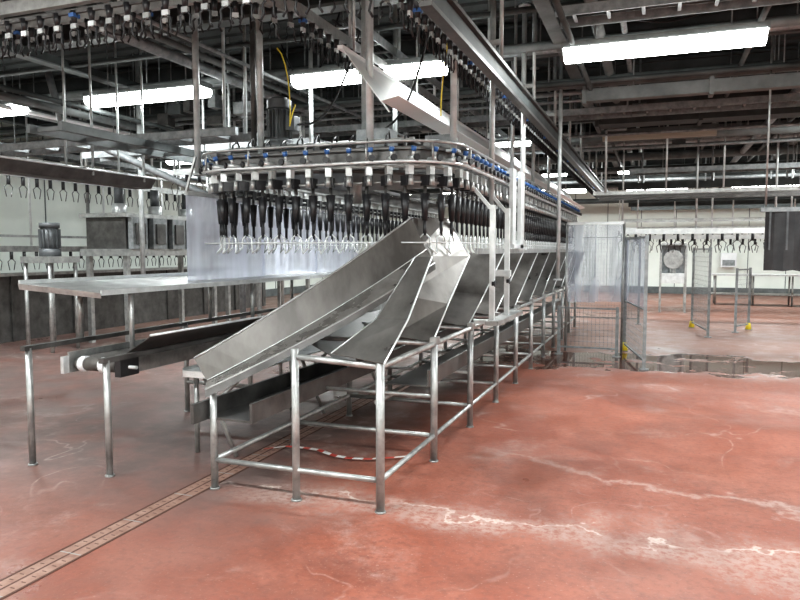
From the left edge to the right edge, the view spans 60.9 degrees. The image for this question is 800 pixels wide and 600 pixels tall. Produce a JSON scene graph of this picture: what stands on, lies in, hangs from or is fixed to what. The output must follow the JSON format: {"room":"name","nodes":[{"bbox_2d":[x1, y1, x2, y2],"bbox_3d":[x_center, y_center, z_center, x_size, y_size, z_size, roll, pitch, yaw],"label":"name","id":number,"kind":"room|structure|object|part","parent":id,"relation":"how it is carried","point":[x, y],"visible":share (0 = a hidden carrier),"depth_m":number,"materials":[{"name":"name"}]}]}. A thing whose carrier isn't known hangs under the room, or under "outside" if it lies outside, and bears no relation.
{"room":"factory floor","nodes":[
{"label":"factory floor","id":0,"kind":"room"},
{"bbox_2d":[0,122,346,288],"bbox_3d":[-7.985,-1.633,14.381,0.112,4.350,32.500,2,4,20],"label":"wall","id":1,"kind":"structure","parent":0,"point":[14,210],"depth_m":15.46,"materials":[{"name":"white paint"}]},
{"bbox_2d":[266,285,311,296],"bbox_3d":[-7.900,0.414,14.500,0.067,0.250,32.500,2,4,20],"label":"baseboard","id":2,"kind":"structure","parent":1,"relation":"attached to","point":[297,289],"depth_m":24.61,"materials":[{"name":"grey"}]},
{"bbox_2d":[0,291,799,599],"bbox_3d":[1.891,0.857,10.862,21.000,0.100,32.500,2,4,20],"label":"floor","id":3,"kind":"structure","parent":0,"point":[594,475],"depth_m":4.74,"materials":[{"name":"red concrete"}]},
{"bbox_2d":[20,222,79,352],"bbox_3d":[-5.558,-0.210,10.846,0.600,2.030,0.600,2,4,20],"label":"motor","id":4,"kind":"object","parent":3,"relation":"on","point":[49,235],"visible":0.98,"depth_m":10.68,"materials":[{"name":"silver metal"}]},
{"bbox_2d":[0,264,269,342],"bbox_3d":[-6.247,-0.053,14.381,1.050,1.200,11.500,2,4,20],"label":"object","id":5,"kind":"object","parent":3,"relation":"on","point":[153,306],"visible":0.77,"depth_m":13.78,"materials":[{"name":"silver metal"}]},
{"bbox_2d":[44,71,245,318],"bbox_3d":[-3.574,-1.110,9.922,2.759,3.960,0.135,-3,5,-35],"label":"drain pipe","id":6,"kind":"object","parent":3,"relation":"on","point":[49,76],"visible":0.34,"depth_m":9.82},
{"bbox_2d":[79,103,217,342],"bbox_3d":[-4.504,-1.502,12.604,1.080,4.350,2.600,2,4,20],"label":"machine","id":7,"kind":"object","parent":3,"relation":"on","point":[116,233],"visible":0.83,"depth_m":11.76,"materials":[{"name":"silver metal"}]},
{"bbox_2d":[18,265,339,349],"bbox_3d":[-1.572,-0.047,7.670,0.815,0.570,5.564,2,4,20],"label":"work table","id":8,"kind":"object","parent":3,"relation":"on","point":[98,286],"visible":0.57,"depth_m":5.94,"materials":[{"name":"silver metal"}]},
{"bbox_2d":[20,307,376,477],"bbox_3d":[-1.079,0.503,8.283,0.902,0.984,7.350,2,4,20],"label":"conveyor","id":9,"kind":"object","parent":3,"relation":"on","point":[169,347],"visible":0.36,"depth_m":5.33,"materials":[{"name":"silver metal"}]},
{"bbox_2d":[0,385,401,599],"bbox_3d":[-1.269,1.246,4.849,0.172,0.004,18.000,2,4,20],"label":"floor drain","id":10,"kind":"object","parent":3,"relation":"on","point":[11,584],"visible":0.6,"depth_m":4.04,"materials":[{"name":"brown"}]},
{"bbox_2d":[135,60,378,315],"bbox_3d":[-2.317,-1.458,12.002,2.467,4.350,5.070,2,4,20],"label":"frame","id":11,"kind":"object","parent":3,"relation":"on","point":[137,63],"visible":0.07,"depth_m":9.90,"materials":[{"name":"metal"}]},
{"bbox_2d":[225,217,309,321],"bbox_3d":[-3.021,-0.713,15.853,1.030,2.300,2.400,2,4,20],"label":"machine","id":12,"kind":"object","parent":3,"relation":"on","point":[298,257],"visible":0.41,"depth_m":15.05,"materials":[{"name":"silver metal"}]},
{"bbox_2d":[182,345,375,456],"bbox_3d":[-0.891,0.770,6.701,0.510,0.697,3.210,2,4,20],"label":"shelf","id":13,"kind":"object","parent":3,"relation":"on","point":[193,371],"visible":0.2,"depth_m":5.36,"materials":[{"name":"silver metal"}]},
{"bbox_2d":[261,445,414,459],"bbox_3d":[-0.501,1.196,5.297,1.235,0.014,0.224,1,4,15],"label":"tape","id":14,"kind":"object","parent":3,"relation":"on","point":[320,450],"visible":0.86,"depth_m":5.27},
{"bbox_2d":[190,217,584,514],"bbox_3d":[1.305,-0.054,9.730,1.489,1.883,11.900,2,4,20],"label":"chute","id":15,"kind":"object","parent":3,"relation":"on","point":[423,299],"visible":0.95,"depth_m":5.24,"materials":[{"name":"silver metal"}]},
{"bbox_2d":[554,305,620,357],"bbox_3d":[2.846,0.471,10.315,0.970,0.750,0.120,2,4,20],"label":"wire mesh fence","id":16,"kind":"object","parent":3,"relation":"on","point":[559,306],"visible":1,"depth_m":10.30,"materials":[{"name":"grey metal"}]},
{"bbox_2d":[564,222,625,353],"bbox_3d":[3.033,-0.196,10.624,0.888,2.035,0.041,2,4,20],"label":"door frame","id":17,"kind":"structure","parent":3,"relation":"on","point":[567,223],"depth_m":10.54,"materials":[{"name":"metal"}]},
{"bbox_2d":[557,236,640,324],"bbox_3d":[4.351,-0.445,14.929,1.820,1.900,0.120,2,4,20],"label":"wire mesh fence","id":18,"kind":"object","parent":3,"relation":"on","point":[598,239],"visible":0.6,"depth_m":14.84,"materials":[{"name":"grey metal"}]},
{"bbox_2d":[623,235,648,370],"bbox_3d":[3.416,-0.025,9.904,0.140,1.800,1.870,1,4,10],"label":"wire mesh fence","id":19,"kind":"object","parent":3,"relation":"on","point":[626,347],"visible":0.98,"depth_m":9.62,"materials":[{"name":"silver metal"}]},
{"bbox_2d":[658,243,687,312],"bbox_3d":[7.075,-0.584,17.644,0.650,1.780,0.550,2,4,20],"label":"stand","id":20,"kind":"object","parent":3,"relation":"on","point":[673,266],"visible":0.95,"depth_m":17.45,"materials":[{"name":"silver metal"}]},
{"bbox_2d":[688,247,711,337],"bbox_3d":[5.839,-0.193,13.212,0.134,1.650,1.746,1,4,13],"label":"wire mesh fence","id":21,"kind":"object","parent":3,"relation":"on","point":[691,324],"visible":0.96,"depth_m":13.08,"materials":[{"name":"silver metal"}]},
{"bbox_2d":[731,268,751,332],"bbox_3d":[6.764,-0.007,13.414,0.832,1.250,0.161,-4,6,-43],"label":"wire mesh fence","id":22,"kind":"object","parent":3,"relation":"on","point":[748,324],"visible":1,"depth_m":13.41,"materials":[{"name":"silver metal"}]},
{"bbox_2d":[711,273,799,305],"bbox_3d":[10.807,-0.301,19.798,3.200,0.900,0.600,2,4,20],"label":"bench","id":23,"kind":"object","parent":3,"relation":"on","point":[714,275],"visible":0.88,"depth_m":19.82,"materials":[{"name":"metal"}]},
{"bbox_2d":[0,0,799,207],"bbox_3d":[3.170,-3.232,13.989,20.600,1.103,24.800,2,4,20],"label":"ceiling","id":24,"kind":"structure","parent":0,"point":[787,23],"depth_m":8.96,"materials":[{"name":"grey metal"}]},
{"bbox_2d":[0,57,28,116],"bbox_3d":[-5.979,-3.000,9.514,1.800,0.910,0.260,2,4,20],"label":"fluorescent light","id":25,"kind":"object","parent":24,"relation":"hanging from","point":[18,109],"visible":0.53,"depth_m":9.22,"materials":[{"name":"white plastic"}]},
{"bbox_2d":[0,27,156,189],"bbox_3d":[-3.672,-2.283,7.150,0.415,1.994,2.700,2,4,20],"label":"trough","id":26,"kind":"object","parent":24,"relation":"hanging from","point":[14,166],"depth_m":7.46,"materials":[{"name":"silver metal"}]},
{"bbox_2d":[0,109,217,270],"bbox_3d":[-5.789,-2.200,13.517,0.060,3.092,10.658,2,4,20],"label":"conveyor","id":27,"kind":"object","parent":24,"relation":"hanging from","point":[10,249],"visible":0.41,"depth_m":11.98,"materials":[{"name":"silver metal"}]},
{"bbox_2d":[83,64,192,107],"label":"fluorescent light","id":28,"kind":"object","parent":24,"relation":"hanging from","point":[155,93],"depth_m":8.40,"materials":[{"name":"white plastic"}]},
{"bbox_2d":[0,76,305,196],"bbox_3d":[-4.965,-3.182,13.938,0.362,1.195,17.000,2,4,20],"label":"cable tray","id":29,"kind":"object","parent":24,"relation":"hanging from","point":[72,158],"visible":0.2,"depth_m":12.53,"materials":[{"name":"paint"}]},
{"bbox_2d":[0,103,305,220],"bbox_3d":[-4.490,-2.767,13.523,0.060,1.962,11.658,2,4,20],"label":"conveyor","id":30,"kind":"object","parent":24,"relation":"hanging from","point":[165,191],"visible":0.42,"depth_m":11.99,"materials":[{"name":"silver metal"}]},
{"bbox_2d":[0,25,370,191],"bbox_3d":[-1.749,-2.666,9.946,3.924,1.640,7.679,4,6,42],"label":"frame","id":31,"kind":"object","parent":24,"relation":"hanging from","point":[79,138],"visible":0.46,"depth_m":7.54,"materials":[{"name":"metal"}]},
{"bbox_2d":[166,125,227,164],"bbox_3d":[-4.157,-3.357,14.372,1.800,0.910,0.260,2,4,20],"label":"fluorescent light","id":32,"kind":"object","parent":24,"relation":"hanging from","point":[167,162],"visible":0.08,"depth_m":14.56,"materials":[{"name":"white plastic"}]},
{"bbox_2d":[82,48,328,160],"bbox_3d":[-2.830,-2.758,9.529,3.902,1.395,0.364,2,4,20],"label":"cable tray","id":33,"kind":"object","parent":24,"relation":"hanging from","point":[103,156],"visible":0.38,"depth_m":9.40,"materials":[{"name":"paint"}]},
{"bbox_2d":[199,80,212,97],"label":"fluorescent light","id":34,"kind":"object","parent":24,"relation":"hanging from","point":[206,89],"depth_m":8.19,"materials":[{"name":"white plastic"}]},
{"bbox_2d":[44,120,390,161],"bbox_3d":[-3.764,-3.271,13.000,7.700,0.880,0.360,2,4,20],"label":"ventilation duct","id":35,"kind":"object","parent":24,"relation":"hanging from","point":[341,138],"visible":0.06,"depth_m":11.91,"materials":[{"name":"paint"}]},
{"bbox_2d":[171,88,301,193],"bbox_3d":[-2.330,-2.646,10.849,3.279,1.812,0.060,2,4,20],"label":"shackle","id":36,"kind":"object","parent":24,"relation":"hanging from","point":[176,172],"visible":0.11,"depth_m":11.31,"materials":[{"name":"silver metal"}]},
{"bbox_2d":[0,0,597,199],"bbox_3d":[-0.374,-3.008,12.497,6.534,1.330,16.500,2,4,20],"label":"overhead shackle line","id":37,"kind":"object","parent":24,"relation":"hanging from","point":[19,26],"visible":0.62,"depth_m":5.34,"materials":[{"name":"grey metal"}]},
{"bbox_2d":[289,39,360,88],"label":"fluorescent light","id":38,"kind":"object","parent":24,"relation":"hanging from","point":[332,75],"depth_m":7.53,"materials":[{"name":"white plastic"}]},
{"bbox_2d":[276,47,447,125],"bbox_3d":[-0.332,-2.367,6.038,1.656,1.567,0.081,1,4,16],"label":"air hose","id":39,"kind":"object","parent":24,"relation":"hanging from","point":[290,118],"visible":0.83,"depth_m":6.23,"materials":[{"name":"plastic"}]},
{"bbox_2d":[191,0,562,279],"bbox_3d":[0.571,-1.828,8.912,2.983,3.140,6.840,2,4,20],"label":"support posts","id":40,"kind":"object","parent":24,"relation":"attached to","point":[367,36],"visible":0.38,"depth_m":6.45,"materials":[{"name":"metal"}]},
{"bbox_2d":[199,128,581,253],"bbox_3d":[0.891,-1.253,10.057,2.660,1.093,9.527,2,4,20],"label":"conveyor","id":41,"kind":"object","parent":40,"relation":"attached to","point":[326,172],"depth_m":6.02,"materials":[{"name":"silver metal"}]},
{"bbox_2d":[195,234,203,280],"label":"curtain","id":42,"kind":"object","parent":41,"relation":"hanging from","point":[198,265],"depth_m":6.55,"materials":[{"name":"clear plastic"}]},
{"bbox_2d":[184,156,247,278],"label":"curtain","id":43,"kind":"object","parent":41,"relation":"hanging from","point":[232,263],"depth_m":7.05,"materials":[{"name":"clear plastic"}]},
{"bbox_2d":[265,97,299,145],"bbox_3d":[-1.127,-1.708,6.773,0.430,0.605,0.260,2,4,20],"label":"motor","id":44,"kind":"object","parent":41,"relation":"on","point":[279,130],"visible":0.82,"depth_m":6.71,"materials":[{"name":"black metal"}]},
{"bbox_2d":[277,204,292,273],"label":"curtain","id":45,"kind":"object","parent":41,"relation":"hanging from","point":[281,271],"depth_m":8.18,"materials":[{"name":"clear plastic"}]},
{"bbox_2d":[310,217,347,271],"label":"curtain","id":46,"kind":"object","parent":41,"relation":"hanging from","point":[344,255],"depth_m":9.19,"materials":[{"name":"clear plastic"}]},
{"bbox_3d":[1.117,-0.980,7.404,0.370,0.830,0.550,2,4,20],"label":"guide bracket","id":47,"kind":"part","parent":41,"relation":"part of","materials":[{"name":"silver metal"}]},
{"bbox_2d":[473,186,522,325],"bbox_3d":[0.917,-0.473,6.579,0.341,1.320,1.200,2,4,20],"label":"bracket","id":48,"kind":"object","parent":40,"relation":"attached to","point":[508,315],"visible":0.92,"depth_m":6.18,"materials":[{"name":"silver metal"}]},
{"bbox_2d":[73,6,702,127],"bbox_3d":[0.105,-2.386,6.816,6.886,1.656,1.729,1,4,7],"label":"hanging cables","id":49,"kind":"object","parent":24,"relation":"hanging from","point":[160,15],"visible":0.45,"depth_m":6.70,"materials":[{"name":"black rubber"}]},
{"bbox_2d":[0,0,799,190],"bbox_3d":[1.909,-3.233,10.608,20.800,0.515,32.200,2,4,20],"label":"ceiling beams","id":50,"kind":"structure","parent":24,"relation":"attached to","point":[550,24],"depth_m":9.22,"materials":[{"name":"grey metal"}]},
{"bbox_2d":[17,71,799,156],"bbox_3d":[1.629,-3.034,9.871,20.000,0.895,0.414,2,4,20],"label":"cable tray","id":51,"kind":"object","parent":24,"relation":"hanging from","point":[793,99],"visible":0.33,"depth_m":9.31,"materials":[{"name":"paint"}]},
{"bbox_2d":[385,40,447,79],"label":"fluorescent light","id":52,"kind":"object","parent":24,"relation":"hanging from","point":[407,68],"depth_m":7.15,"materials":[{"name":"white plastic"}]},
{"bbox_2d":[316,7,565,180],"bbox_3d":[2.537,-3.524,14.847,0.412,0.645,18.000,2,4,20],"label":"cable tray","id":53,"kind":"object","parent":24,"relation":"hanging from","point":[379,40],"visible":0.18,"depth_m":7.53,"materials":[{"name":"paint"}]},
{"bbox_2d":[337,0,583,208],"bbox_3d":[2.367,-2.845,12.285,0.536,1.624,15.000,2,4,20],"label":"drip tray","id":54,"kind":"object","parent":24,"relation":"hanging from","point":[391,92],"visible":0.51,"depth_m":6.65,"materials":[{"name":"silver metal"}]},
{"bbox_2d":[169,119,799,168],"bbox_3d":[3.397,-3.512,14.579,20.000,0.630,0.560,2,4,20],"label":"ventilation duct","id":55,"kind":"object","parent":24,"relation":"hanging from","point":[781,121],"visible":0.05,"depth_m":13.50,"materials":[{"name":"silver metal"}]},
{"bbox_2d":[449,105,530,146],"bbox_3d":[1.462,-3.203,12.276,1.800,0.910,0.260,2,4,20],"label":"fluorescent light","id":56,"kind":"object","parent":24,"relation":"hanging from","point":[518,143],"visible":0.1,"depth_m":12.03,"materials":[{"name":"white plastic"}]},
{"bbox_2d":[419,0,607,191],"bbox_3d":[2.869,-2.940,11.501,0.290,1.320,16.100,2,4,20],"label":"beam","id":57,"kind":"structure","parent":24,"relation":"attached to","point":[449,16],"depth_m":5.92,"materials":[{"name":"silver metal"}]},
{"bbox_2d":[507,169,566,176],"bbox_3d":[3.319,-3.566,17.227,1.800,0.910,0.260,2,4,20],"label":"fluorescent light","id":58,"kind":"object","parent":24,"relation":"hanging from","point":[564,174],"visible":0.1,"depth_m":16.98,"materials":[{"name":"white plastic"}]},
{"bbox_2d":[542,189,585,192],"bbox_3d":[5.140,-3.923,22.085,1.800,0.910,0.260,2,4,20],"label":"fluorescent light","id":59,"kind":"object","parent":24,"relation":"hanging from","point":[567,190],"visible":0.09,"depth_m":21.82,"materials":[{"name":"white plastic"}]},
{"bbox_2d":[618,159,696,173],"bbox_3d":[6.129,-3.489,16.180,1.800,0.910,0.260,2,4,20],"label":"fluorescent light","id":60,"kind":"object","parent":24,"relation":"hanging from","point":[619,172],"visible":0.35,"depth_m":16.23,"materials":[{"name":"white plastic"}]},
{"bbox_2d":[627,188,687,190],"bbox_3d":[7.950,-3.846,21.037,1.800,0.910,0.260,2,4,20],"label":"fluorescent light","id":61,"kind":"object","parent":24,"relation":"hanging from","point":[680,188],"visible":0.08,"depth_m":20.97,"materials":[{"name":"white plastic"}]},
{"bbox_2d":[601,123,718,141],"bbox_3d":[4.272,-3.126,11.229,1.800,0.910,0.260,2,4,20],"label":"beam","id":62,"kind":"structure","parent":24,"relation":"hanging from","point":[697,133],"depth_m":11.15,"materials":[{"name":"beige metal"}]},
{"bbox_2d":[561,10,770,63],"bbox_3d":[2.451,-2.769,6.371,1.800,0.910,0.260,2,4,20],"label":"fluorescent light","id":63,"kind":"object","parent":24,"relation":"hanging from","point":[751,34],"visible":0.9,"depth_m":6.29,"materials":[{"name":"white plastic"}]},
{"bbox_2d":[555,0,799,28],"bbox_3d":[5.637,-2.783,4.748,8.901,0.645,0.364,2,4,20],"label":"cable tray","id":64,"kind":"object","parent":24,"relation":"hanging from","point":[608,11],"visible":0.81,"depth_m":6.07,"materials":[{"name":"paint"}]},
{"bbox_2d":[582,58,799,106],"bbox_3d":[6.468,-2.804,6.977,8.900,0.930,0.210,2,4,20],"label":"ventilation duct","id":65,"kind":"object","parent":24,"relation":"hanging from","point":[711,86],"visible":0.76,"depth_m":8.06,"materials":[{"name":"grey metal"}]},
{"bbox_2d":[593,122,799,210],"bbox_3d":[9.406,-2.993,15.700,8.500,1.830,12.568,2,4,20],"label":"rail","id":66,"kind":"object","parent":24,"relation":"hanging from","point":[745,196],"visible":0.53,"depth_m":14.24,"materials":[{"name":"silver metal"}]},
{"bbox_2d":[595,89,799,131],"bbox_3d":[7.213,-2.974,8.960,8.900,0.880,0.460,2,4,20],"label":"ventilation duct","id":67,"kind":"object","parent":24,"relation":"hanging from","point":[784,112],"visible":0.38,"depth_m":9.92,"materials":[{"name":"metal"}]},
{"bbox_2d":[618,118,779,250],"bbox_3d":[8.262,-2.218,11.513,8.679,2.762,0.060,2,4,20],"label":"conveyor","id":68,"kind":"object","parent":24,"relation":"hanging from","point":[692,231],"visible":0.7,"depth_m":12.57,"materials":[{"name":"silver metal"}]},
{"bbox_2d":[616,185,796,241],"bbox_3d":[10.633,-2.841,18.285,9.158,2.512,0.060,2,4,20],"label":"conveyor","id":69,"kind":"object","parent":24,"relation":"hanging from","point":[619,228],"visible":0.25,"depth_m":19.33,"materials":[{"name":"silver metal"}]},
{"bbox_2d":[619,155,799,183],"bbox_3d":[9.909,-3.403,16.160,8.900,1.080,0.460,2,4,20],"label":"ventilation duct","id":70,"kind":"object","parent":24,"relation":"hanging from","point":[626,176],"visible":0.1,"depth_m":16.83,"materials":[{"name":"metal"}]},
{"bbox_2d":[633,146,794,252],"bbox_3d":[9.545,-2.424,14.654,8.488,2.812,0.060,1,4,18],"label":"conveyor","id":71,"kind":"object","parent":24,"relation":"hanging from","point":[741,236],"visible":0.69,"depth_m":15.49,"materials":[{"name":"silver metal"}]},
{"bbox_2d":[629,117,799,175],"bbox_3d":[8.415,-2.961,11.614,8.501,1.295,0.364,2,4,20],"label":"cable tray","id":72,"kind":"object","parent":24,"relation":"hanging from","point":[792,165],"visible":0.9,"depth_m":12.53,"materials":[{"name":"paint"}]},
{"bbox_2d":[732,185,798,187],"bbox_3d":[10.760,-3.769,19.989,1.800,0.910,0.260,2,4,20],"label":"fluorescent light","id":73,"kind":"object","parent":24,"relation":"hanging from","point":[783,185],"visible":0.04,"depth_m":19.95,"materials":[{"name":"white plastic"}]},
{"bbox_2d":[760,35,799,270],"bbox_3d":[4.649,-1.819,7.754,0.900,3.008,0.065,2,4,20],"label":"curtain","id":74,"kind":"object","parent":24,"relation":"hanging from","point":[782,224],"visible":0.89,"depth_m":7.90,"materials":[{"name":"grey plastic"}]},
{"bbox_2d":[157,56,685,146],"bbox_3d":[4.001,-3.190,13.331,13.736,1.090,11.784,2,4,20],"label":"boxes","id":75,"kind":"object","parent":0,"point":[215,101],"depth_m":10.24},
{"bbox_2d":[348,187,799,288],"bbox_3d":[7.598,-2.480,25.920,21.000,4.350,0.112,2,4,20],"label":"wall","id":76,"kind":"structure","parent":0,"point":[609,212],"depth_m":25.31,"materials":[{"name":"white paint"}]},
{"bbox_2d":[556,285,799,295],"bbox_3d":[7.566,-0.429,25.985,21.000,0.250,0.067,2,4,20],"label":"baseboard","id":77,"kind":"structure","parent":76,"relation":"attached to","point":[588,288],"depth_m":25.04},
{"bbox_2d":[720,253,736,266],"bbox_3d":[11.673,-1.425,24.187,0.500,0.500,0.400,2,4,20],"label":"electrical panel","id":78,"kind":"object","parent":76,"relation":"attached to","point":[726,259],"visible":0.96,"depth_m":24.02,"materials":[{"name":"white plastic"}]}
]}

